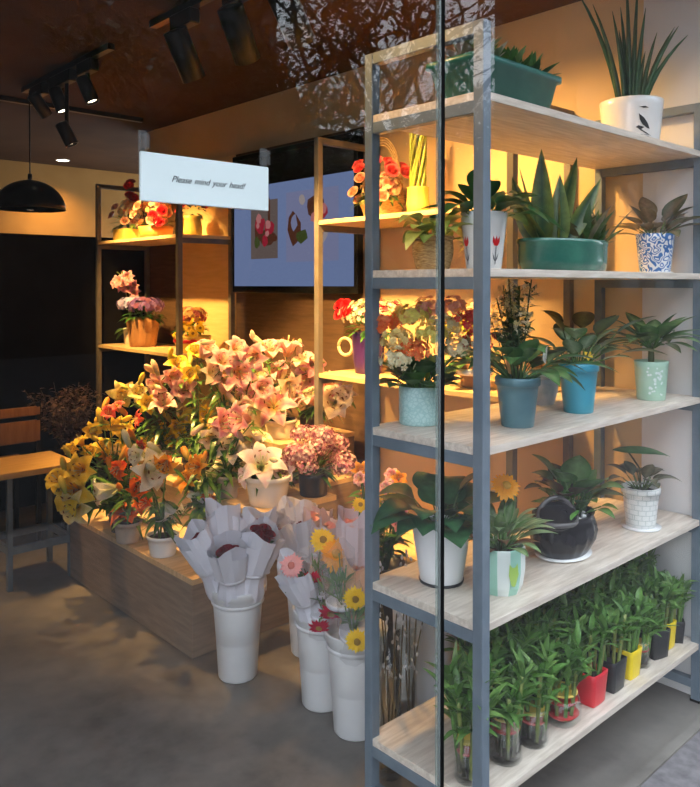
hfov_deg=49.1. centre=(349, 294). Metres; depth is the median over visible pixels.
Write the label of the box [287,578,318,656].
bucket
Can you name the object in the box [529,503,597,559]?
bowl
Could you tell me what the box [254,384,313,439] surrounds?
lily
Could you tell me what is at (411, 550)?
shelf
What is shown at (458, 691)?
bamboo
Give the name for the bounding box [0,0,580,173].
ceiling
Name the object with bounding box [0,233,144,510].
wall
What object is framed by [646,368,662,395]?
print
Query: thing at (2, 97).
track
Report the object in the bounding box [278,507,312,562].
bouquet
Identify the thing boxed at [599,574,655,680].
bamboo
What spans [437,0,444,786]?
window frame
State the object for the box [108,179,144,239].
flower box
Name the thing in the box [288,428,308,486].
lily
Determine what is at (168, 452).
pot
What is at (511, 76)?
planter
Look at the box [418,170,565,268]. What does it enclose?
potted plant
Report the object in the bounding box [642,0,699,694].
wall
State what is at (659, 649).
pot
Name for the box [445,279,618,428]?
potted plant
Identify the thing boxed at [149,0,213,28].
track
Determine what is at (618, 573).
bamboo
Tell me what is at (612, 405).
shelf
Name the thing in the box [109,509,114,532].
pot
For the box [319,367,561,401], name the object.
shelf
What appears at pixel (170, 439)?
lily
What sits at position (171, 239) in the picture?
shelf
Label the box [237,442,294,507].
lily
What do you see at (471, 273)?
shelf
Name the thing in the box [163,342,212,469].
lily
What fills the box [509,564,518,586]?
print
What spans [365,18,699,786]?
rack
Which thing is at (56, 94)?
track spotlight
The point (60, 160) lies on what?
recessed light
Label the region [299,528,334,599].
bouquet
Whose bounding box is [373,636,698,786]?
shelf
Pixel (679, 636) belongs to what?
pot
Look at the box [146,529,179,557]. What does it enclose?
pot
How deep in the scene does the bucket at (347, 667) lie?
2.43 m
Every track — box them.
[0,95,142,122]
[21,43,114,92]
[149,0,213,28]
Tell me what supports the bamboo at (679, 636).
on the rack at (482, 118)
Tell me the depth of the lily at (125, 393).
3.90 m
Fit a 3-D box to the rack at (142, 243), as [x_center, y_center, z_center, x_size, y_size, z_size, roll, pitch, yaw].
[-1.240,0.316,5.037,0.401,2.150,1.119,-1,1,-43]
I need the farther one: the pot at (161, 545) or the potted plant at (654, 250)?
the pot at (161, 545)
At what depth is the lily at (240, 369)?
3.56 m
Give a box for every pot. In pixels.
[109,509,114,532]
[113,517,142,544]
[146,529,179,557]
[158,446,175,462]
[182,456,207,481]
[200,449,212,469]
[215,472,238,499]
[216,457,245,487]
[245,474,290,507]
[250,408,265,430]
[265,416,296,439]
[298,411,324,427]
[298,469,327,497]
[576,662,607,707]
[592,649,626,693]
[611,645,641,680]
[639,627,670,660]
[667,619,676,649]
[675,615,684,643]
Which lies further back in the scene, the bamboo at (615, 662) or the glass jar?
the bamboo at (615, 662)
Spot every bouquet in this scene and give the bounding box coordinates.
[174,519,218,601]
[205,498,241,535]
[207,530,247,606]
[239,516,284,602]
[240,505,277,590]
[274,548,322,627]
[276,495,295,527]
[276,511,297,558]
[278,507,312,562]
[286,497,317,522]
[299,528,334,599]
[302,537,355,628]
[303,506,333,572]
[308,580,340,631]
[316,507,339,595]
[334,585,364,652]
[336,497,364,628]
[338,550,379,630]
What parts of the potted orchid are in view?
pot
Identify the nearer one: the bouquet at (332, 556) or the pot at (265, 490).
the bouquet at (332, 556)
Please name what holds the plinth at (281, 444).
on the floor
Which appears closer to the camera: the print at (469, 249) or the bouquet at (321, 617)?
the print at (469, 249)
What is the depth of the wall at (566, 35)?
3.30 m
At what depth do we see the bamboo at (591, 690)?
2.27 m
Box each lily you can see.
[44,445,121,532]
[61,397,153,521]
[92,445,158,544]
[106,359,202,462]
[121,429,187,557]
[140,404,213,481]
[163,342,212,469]
[172,446,226,530]
[185,401,272,503]
[192,329,275,487]
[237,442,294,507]
[250,335,326,430]
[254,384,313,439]
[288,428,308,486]
[297,370,357,427]
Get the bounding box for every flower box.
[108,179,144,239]
[129,201,175,236]
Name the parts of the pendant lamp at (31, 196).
lamp shade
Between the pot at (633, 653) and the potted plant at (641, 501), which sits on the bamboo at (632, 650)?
the pot at (633, 653)
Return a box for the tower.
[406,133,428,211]
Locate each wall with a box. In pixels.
[0,159,139,237]
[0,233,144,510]
[141,0,643,564]
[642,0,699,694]
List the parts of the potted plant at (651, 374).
stem, pot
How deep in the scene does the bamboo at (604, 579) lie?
2.48 m
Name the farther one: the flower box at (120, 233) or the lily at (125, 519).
the flower box at (120, 233)
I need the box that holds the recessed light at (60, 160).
[55,159,69,161]
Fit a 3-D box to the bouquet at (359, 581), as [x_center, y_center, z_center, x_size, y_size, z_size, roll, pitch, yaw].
[0.031,1.040,2.503,0.139,0.406,0.106,0,1,-9]
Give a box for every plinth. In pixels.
[70,509,288,658]
[130,457,362,526]
[188,416,353,484]
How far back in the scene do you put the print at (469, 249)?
1.99 m
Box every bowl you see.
[516,237,608,270]
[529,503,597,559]
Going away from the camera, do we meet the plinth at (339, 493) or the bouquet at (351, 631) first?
the bouquet at (351, 631)
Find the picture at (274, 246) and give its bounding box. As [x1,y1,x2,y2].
[234,171,353,285]
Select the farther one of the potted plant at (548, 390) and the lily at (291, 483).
the lily at (291, 483)
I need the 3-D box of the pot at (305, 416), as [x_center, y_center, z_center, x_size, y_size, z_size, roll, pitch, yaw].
[-0.193,0.649,3.859,0.136,0.112,0.136,-1,1,-43]
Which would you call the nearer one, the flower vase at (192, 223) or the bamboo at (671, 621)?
the bamboo at (671, 621)
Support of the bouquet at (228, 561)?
in the bucket at (237, 625)
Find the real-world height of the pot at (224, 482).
0.102 m
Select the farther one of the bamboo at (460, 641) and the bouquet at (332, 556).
the bouquet at (332, 556)
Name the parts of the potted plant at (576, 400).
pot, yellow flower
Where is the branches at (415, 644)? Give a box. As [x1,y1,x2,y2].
[397,549,422,716]
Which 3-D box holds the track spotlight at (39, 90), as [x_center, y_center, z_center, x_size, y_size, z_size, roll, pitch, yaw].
[-1.694,-1.052,4.181,0.120,0.178,0.158,0,1,-12]
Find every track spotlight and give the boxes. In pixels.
[27,82,51,118]
[48,75,69,114]
[55,68,77,147]
[76,57,99,105]
[163,6,205,83]
[217,0,259,65]
[268,0,314,49]
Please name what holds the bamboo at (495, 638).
on the rack at (482, 118)
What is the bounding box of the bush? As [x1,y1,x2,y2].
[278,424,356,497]
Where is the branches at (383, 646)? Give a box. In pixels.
[379,555,406,771]
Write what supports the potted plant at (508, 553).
on the rack at (482, 118)
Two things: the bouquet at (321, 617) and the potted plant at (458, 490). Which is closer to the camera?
the potted plant at (458, 490)
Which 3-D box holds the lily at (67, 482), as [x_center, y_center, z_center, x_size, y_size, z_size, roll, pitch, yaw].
[-1.187,0.888,3.484,0.378,0.422,0.247,-1,1,-43]
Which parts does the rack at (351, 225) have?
post, rail, rail, rail, post, post, rail, post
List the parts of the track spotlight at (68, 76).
stem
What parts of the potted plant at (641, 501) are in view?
pot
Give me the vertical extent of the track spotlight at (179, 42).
0.281 m
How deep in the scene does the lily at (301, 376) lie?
3.78 m
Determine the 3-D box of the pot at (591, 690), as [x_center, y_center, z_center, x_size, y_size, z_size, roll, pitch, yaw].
[0.716,1.168,2.293,0.085,0.096,0.085,-1,1,-43]
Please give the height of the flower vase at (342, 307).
0.353 m
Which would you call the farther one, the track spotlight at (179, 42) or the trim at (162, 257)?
the trim at (162, 257)
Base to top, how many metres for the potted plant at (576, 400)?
0.308 m
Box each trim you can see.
[140,201,175,445]
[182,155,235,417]
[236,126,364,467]
[629,722,699,786]
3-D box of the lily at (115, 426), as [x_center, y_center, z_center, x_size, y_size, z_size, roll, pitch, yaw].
[-1.157,0.798,3.685,0.430,0.598,0.299,0,1,-1]
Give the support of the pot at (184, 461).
on the lily at (170, 439)
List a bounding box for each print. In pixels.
[464,236,499,245]
[466,246,497,261]
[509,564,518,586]
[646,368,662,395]
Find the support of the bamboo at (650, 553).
on the rack at (482, 118)
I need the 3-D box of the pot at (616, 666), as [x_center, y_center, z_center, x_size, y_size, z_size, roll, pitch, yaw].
[0.802,1.167,2.369,0.081,0.096,0.081,-1,1,-43]
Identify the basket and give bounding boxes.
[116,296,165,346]
[170,306,211,352]
[347,137,408,215]
[359,199,404,215]
[412,235,454,269]
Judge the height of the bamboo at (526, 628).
0.346 m
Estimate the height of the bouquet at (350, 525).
0.573 m
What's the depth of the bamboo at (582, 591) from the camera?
2.40 m
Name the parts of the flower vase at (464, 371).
pot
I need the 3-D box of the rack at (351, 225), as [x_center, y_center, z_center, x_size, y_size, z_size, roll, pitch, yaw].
[0.361,0.341,3.316,0.414,2.140,1.119,-1,1,-43]
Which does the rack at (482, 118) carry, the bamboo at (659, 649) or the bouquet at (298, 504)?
the bamboo at (659, 649)
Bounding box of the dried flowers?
[23,382,102,534]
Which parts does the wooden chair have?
seat, leg, leg, post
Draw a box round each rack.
[95,184,234,482]
[314,105,573,562]
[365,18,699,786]
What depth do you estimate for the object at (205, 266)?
4.97 m
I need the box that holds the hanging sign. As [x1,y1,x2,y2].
[139,151,267,210]
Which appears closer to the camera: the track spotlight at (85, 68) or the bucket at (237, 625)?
the bucket at (237, 625)
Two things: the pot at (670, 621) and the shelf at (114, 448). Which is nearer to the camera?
the pot at (670, 621)
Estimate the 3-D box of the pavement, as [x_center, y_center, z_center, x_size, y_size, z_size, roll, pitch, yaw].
[3.029,1.491,1.857,32.000,0.116,3.530,-1,1,-43]
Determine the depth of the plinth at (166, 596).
3.24 m
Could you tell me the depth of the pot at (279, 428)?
3.71 m
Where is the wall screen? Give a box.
[233,131,362,293]
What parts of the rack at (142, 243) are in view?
post, rail, rail, rail, post, post, rail, rail, post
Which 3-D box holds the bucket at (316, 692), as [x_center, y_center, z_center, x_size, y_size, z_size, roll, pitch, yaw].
[-0.095,1.251,2.663,0.212,0.336,0.212,-1,1,-43]
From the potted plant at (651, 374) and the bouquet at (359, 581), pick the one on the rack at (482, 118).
the potted plant at (651, 374)
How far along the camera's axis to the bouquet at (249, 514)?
2.86 m
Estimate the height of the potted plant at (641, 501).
0.275 m
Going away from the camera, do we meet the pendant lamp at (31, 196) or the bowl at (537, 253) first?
the bowl at (537, 253)
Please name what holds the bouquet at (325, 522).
on the bucket at (316, 692)
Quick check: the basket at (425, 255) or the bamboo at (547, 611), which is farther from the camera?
the bamboo at (547, 611)
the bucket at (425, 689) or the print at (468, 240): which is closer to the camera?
the print at (468, 240)
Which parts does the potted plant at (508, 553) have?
pot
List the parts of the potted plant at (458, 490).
pot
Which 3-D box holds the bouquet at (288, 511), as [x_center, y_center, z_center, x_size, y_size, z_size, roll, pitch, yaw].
[-0.239,1.024,3.039,0.166,0.419,0.145,0,1,11]
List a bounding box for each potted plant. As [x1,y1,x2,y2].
[369,471,516,588]
[377,295,496,426]
[394,213,472,269]
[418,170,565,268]
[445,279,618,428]
[449,473,557,596]
[492,310,666,413]
[516,354,557,405]
[581,0,687,138]
[604,312,699,400]
[606,446,681,532]
[607,194,699,272]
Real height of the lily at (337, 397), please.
0.337 m
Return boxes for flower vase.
[175,204,209,234]
[333,298,409,373]
[345,461,413,665]
[445,302,505,387]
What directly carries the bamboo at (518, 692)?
on the rack at (482, 118)
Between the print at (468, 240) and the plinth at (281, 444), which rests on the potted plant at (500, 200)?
the print at (468, 240)
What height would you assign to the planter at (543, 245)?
0.352 m
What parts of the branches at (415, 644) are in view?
glass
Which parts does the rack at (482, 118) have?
post, rail, rail, rail, rail, rail, rail, post, post, rail, rail, rail, rail, rail, post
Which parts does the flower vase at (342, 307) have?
ring handle, pot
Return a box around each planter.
[426,36,561,108]
[512,149,627,270]
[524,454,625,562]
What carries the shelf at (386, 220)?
attached to the rack at (351, 225)
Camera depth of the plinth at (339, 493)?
3.69 m
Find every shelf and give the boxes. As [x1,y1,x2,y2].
[98,234,229,245]
[98,343,212,357]
[110,442,175,463]
[319,206,506,228]
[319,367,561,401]
[336,518,472,562]
[373,92,699,169]
[373,268,699,279]
[373,386,699,454]
[373,497,698,630]
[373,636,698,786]
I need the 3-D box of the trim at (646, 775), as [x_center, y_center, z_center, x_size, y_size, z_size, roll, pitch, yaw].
[-0.498,1.462,0.994,4.850,0.054,0.016,-1,1,-43]
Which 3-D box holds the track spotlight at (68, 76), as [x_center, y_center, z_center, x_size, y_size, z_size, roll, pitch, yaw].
[-1.449,-0.944,3.918,0.106,0.388,0.160,-1,1,-43]
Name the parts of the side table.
leg, leg, leg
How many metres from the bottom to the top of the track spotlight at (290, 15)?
0.292 m
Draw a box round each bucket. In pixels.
[211,584,265,683]
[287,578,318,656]
[292,605,336,712]
[324,618,387,741]
[392,609,453,716]
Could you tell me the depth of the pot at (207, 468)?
3.85 m
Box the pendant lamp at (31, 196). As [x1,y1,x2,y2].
[0,90,65,212]
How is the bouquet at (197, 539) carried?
in the bucket at (237, 625)
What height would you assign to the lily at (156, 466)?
0.537 m
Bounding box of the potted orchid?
[110,270,140,343]
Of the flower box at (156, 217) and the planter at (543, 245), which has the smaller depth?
the planter at (543, 245)
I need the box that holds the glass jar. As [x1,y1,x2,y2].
[492,722,518,766]
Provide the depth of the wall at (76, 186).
7.24 m
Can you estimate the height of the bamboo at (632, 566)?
0.360 m
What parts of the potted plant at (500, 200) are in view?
pot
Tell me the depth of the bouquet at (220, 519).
2.82 m
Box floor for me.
[0,487,699,786]
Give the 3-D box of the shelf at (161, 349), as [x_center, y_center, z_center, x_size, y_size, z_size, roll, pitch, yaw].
[-1.240,0.361,5.037,0.391,0.020,1.109,-1,1,-43]
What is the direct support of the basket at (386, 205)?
on the flower basket at (394, 168)
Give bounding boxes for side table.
[0,451,70,591]
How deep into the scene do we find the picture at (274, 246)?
4.26 m
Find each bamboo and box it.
[422,640,513,780]
[434,633,468,708]
[457,615,522,736]
[461,640,558,766]
[498,609,547,703]
[498,622,568,749]
[522,600,571,700]
[532,619,596,722]
[536,592,583,681]
[557,581,606,652]
[561,596,619,707]
[574,571,616,656]
[584,585,644,693]
[596,564,642,649]
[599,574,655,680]
[606,556,654,634]
[618,577,678,668]
[625,548,659,578]
[630,563,687,660]
[642,560,686,649]
[664,571,698,643]
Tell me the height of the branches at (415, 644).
0.669 m
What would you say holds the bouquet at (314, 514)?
in the bucket at (293, 630)
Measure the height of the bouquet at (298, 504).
0.432 m
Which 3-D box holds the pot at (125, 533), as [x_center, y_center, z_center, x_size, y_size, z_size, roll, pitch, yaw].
[-0.990,1.054,3.413,0.126,0.092,0.126,-1,1,-43]
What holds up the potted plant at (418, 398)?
on the rack at (482, 118)
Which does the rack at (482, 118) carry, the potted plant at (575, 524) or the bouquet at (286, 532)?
the potted plant at (575, 524)
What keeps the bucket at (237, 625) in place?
on the floor
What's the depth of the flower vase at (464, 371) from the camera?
3.05 m
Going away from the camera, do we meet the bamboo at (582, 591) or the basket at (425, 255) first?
the basket at (425, 255)
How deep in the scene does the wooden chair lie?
4.23 m
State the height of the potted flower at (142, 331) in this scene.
0.337 m
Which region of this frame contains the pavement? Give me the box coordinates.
[640,731,699,786]
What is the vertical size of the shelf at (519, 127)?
0.020 m
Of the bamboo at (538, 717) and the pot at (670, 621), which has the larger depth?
the pot at (670, 621)
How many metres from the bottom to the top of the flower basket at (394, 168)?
0.379 m
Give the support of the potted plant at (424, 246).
on the rack at (482, 118)
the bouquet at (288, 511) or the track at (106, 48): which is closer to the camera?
the bouquet at (288, 511)
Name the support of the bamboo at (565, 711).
on the rack at (482, 118)
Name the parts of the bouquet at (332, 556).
gerbera stem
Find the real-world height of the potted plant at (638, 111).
0.590 m
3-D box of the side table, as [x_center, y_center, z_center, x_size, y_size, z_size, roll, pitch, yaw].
[-1.619,1.118,3.786,0.420,0.575,0.360,-1,1,-43]
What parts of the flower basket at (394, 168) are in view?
hoop handle, hoop handle, hoop handle, hoop handle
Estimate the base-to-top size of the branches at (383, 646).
0.668 m
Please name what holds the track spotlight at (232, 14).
attached to the track at (163, 19)
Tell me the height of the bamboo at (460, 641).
0.358 m
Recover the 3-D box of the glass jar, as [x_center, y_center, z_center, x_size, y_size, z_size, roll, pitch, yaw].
[0.409,1.154,2.014,0.088,0.130,0.088,-1,1,-43]
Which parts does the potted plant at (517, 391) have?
pot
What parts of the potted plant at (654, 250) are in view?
pot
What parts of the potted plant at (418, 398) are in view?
pot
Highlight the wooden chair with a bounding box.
[0,402,41,540]
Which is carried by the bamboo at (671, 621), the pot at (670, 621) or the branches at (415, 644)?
the pot at (670, 621)
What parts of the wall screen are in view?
dark glass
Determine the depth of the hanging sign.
1.26 m
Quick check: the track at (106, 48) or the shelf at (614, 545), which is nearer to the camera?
the shelf at (614, 545)
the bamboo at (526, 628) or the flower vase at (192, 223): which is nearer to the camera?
the bamboo at (526, 628)
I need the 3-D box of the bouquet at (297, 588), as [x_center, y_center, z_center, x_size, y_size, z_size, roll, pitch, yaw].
[-0.169,1.024,2.583,0.157,0.369,0.238,0,1,35]
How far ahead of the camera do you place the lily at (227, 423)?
3.40 m
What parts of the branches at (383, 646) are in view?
glass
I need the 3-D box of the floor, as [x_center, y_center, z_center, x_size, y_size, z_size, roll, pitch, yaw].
[-2.062,1.456,3.755,6.300,0.100,6.170,-1,1,-43]
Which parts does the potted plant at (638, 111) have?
pot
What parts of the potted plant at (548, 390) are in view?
pot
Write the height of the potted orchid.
0.513 m
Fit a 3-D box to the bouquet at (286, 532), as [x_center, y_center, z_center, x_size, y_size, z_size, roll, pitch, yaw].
[-0.235,1.031,2.971,0.243,0.383,0.137,0,1,-35]
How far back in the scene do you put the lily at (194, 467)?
3.31 m
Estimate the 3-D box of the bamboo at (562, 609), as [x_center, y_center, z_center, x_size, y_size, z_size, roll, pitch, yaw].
[0.625,1.036,2.340,0.220,0.359,0.202,0,1,-35]
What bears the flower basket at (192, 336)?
on the rack at (142, 243)
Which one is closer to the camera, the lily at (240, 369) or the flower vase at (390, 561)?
the flower vase at (390, 561)
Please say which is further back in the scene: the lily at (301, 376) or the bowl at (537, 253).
the lily at (301, 376)
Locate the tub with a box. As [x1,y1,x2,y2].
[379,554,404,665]
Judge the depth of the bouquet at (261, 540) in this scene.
2.73 m
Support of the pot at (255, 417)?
on the lily at (301, 376)
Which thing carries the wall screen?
attached to the wall at (566, 35)
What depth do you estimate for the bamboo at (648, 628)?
2.49 m

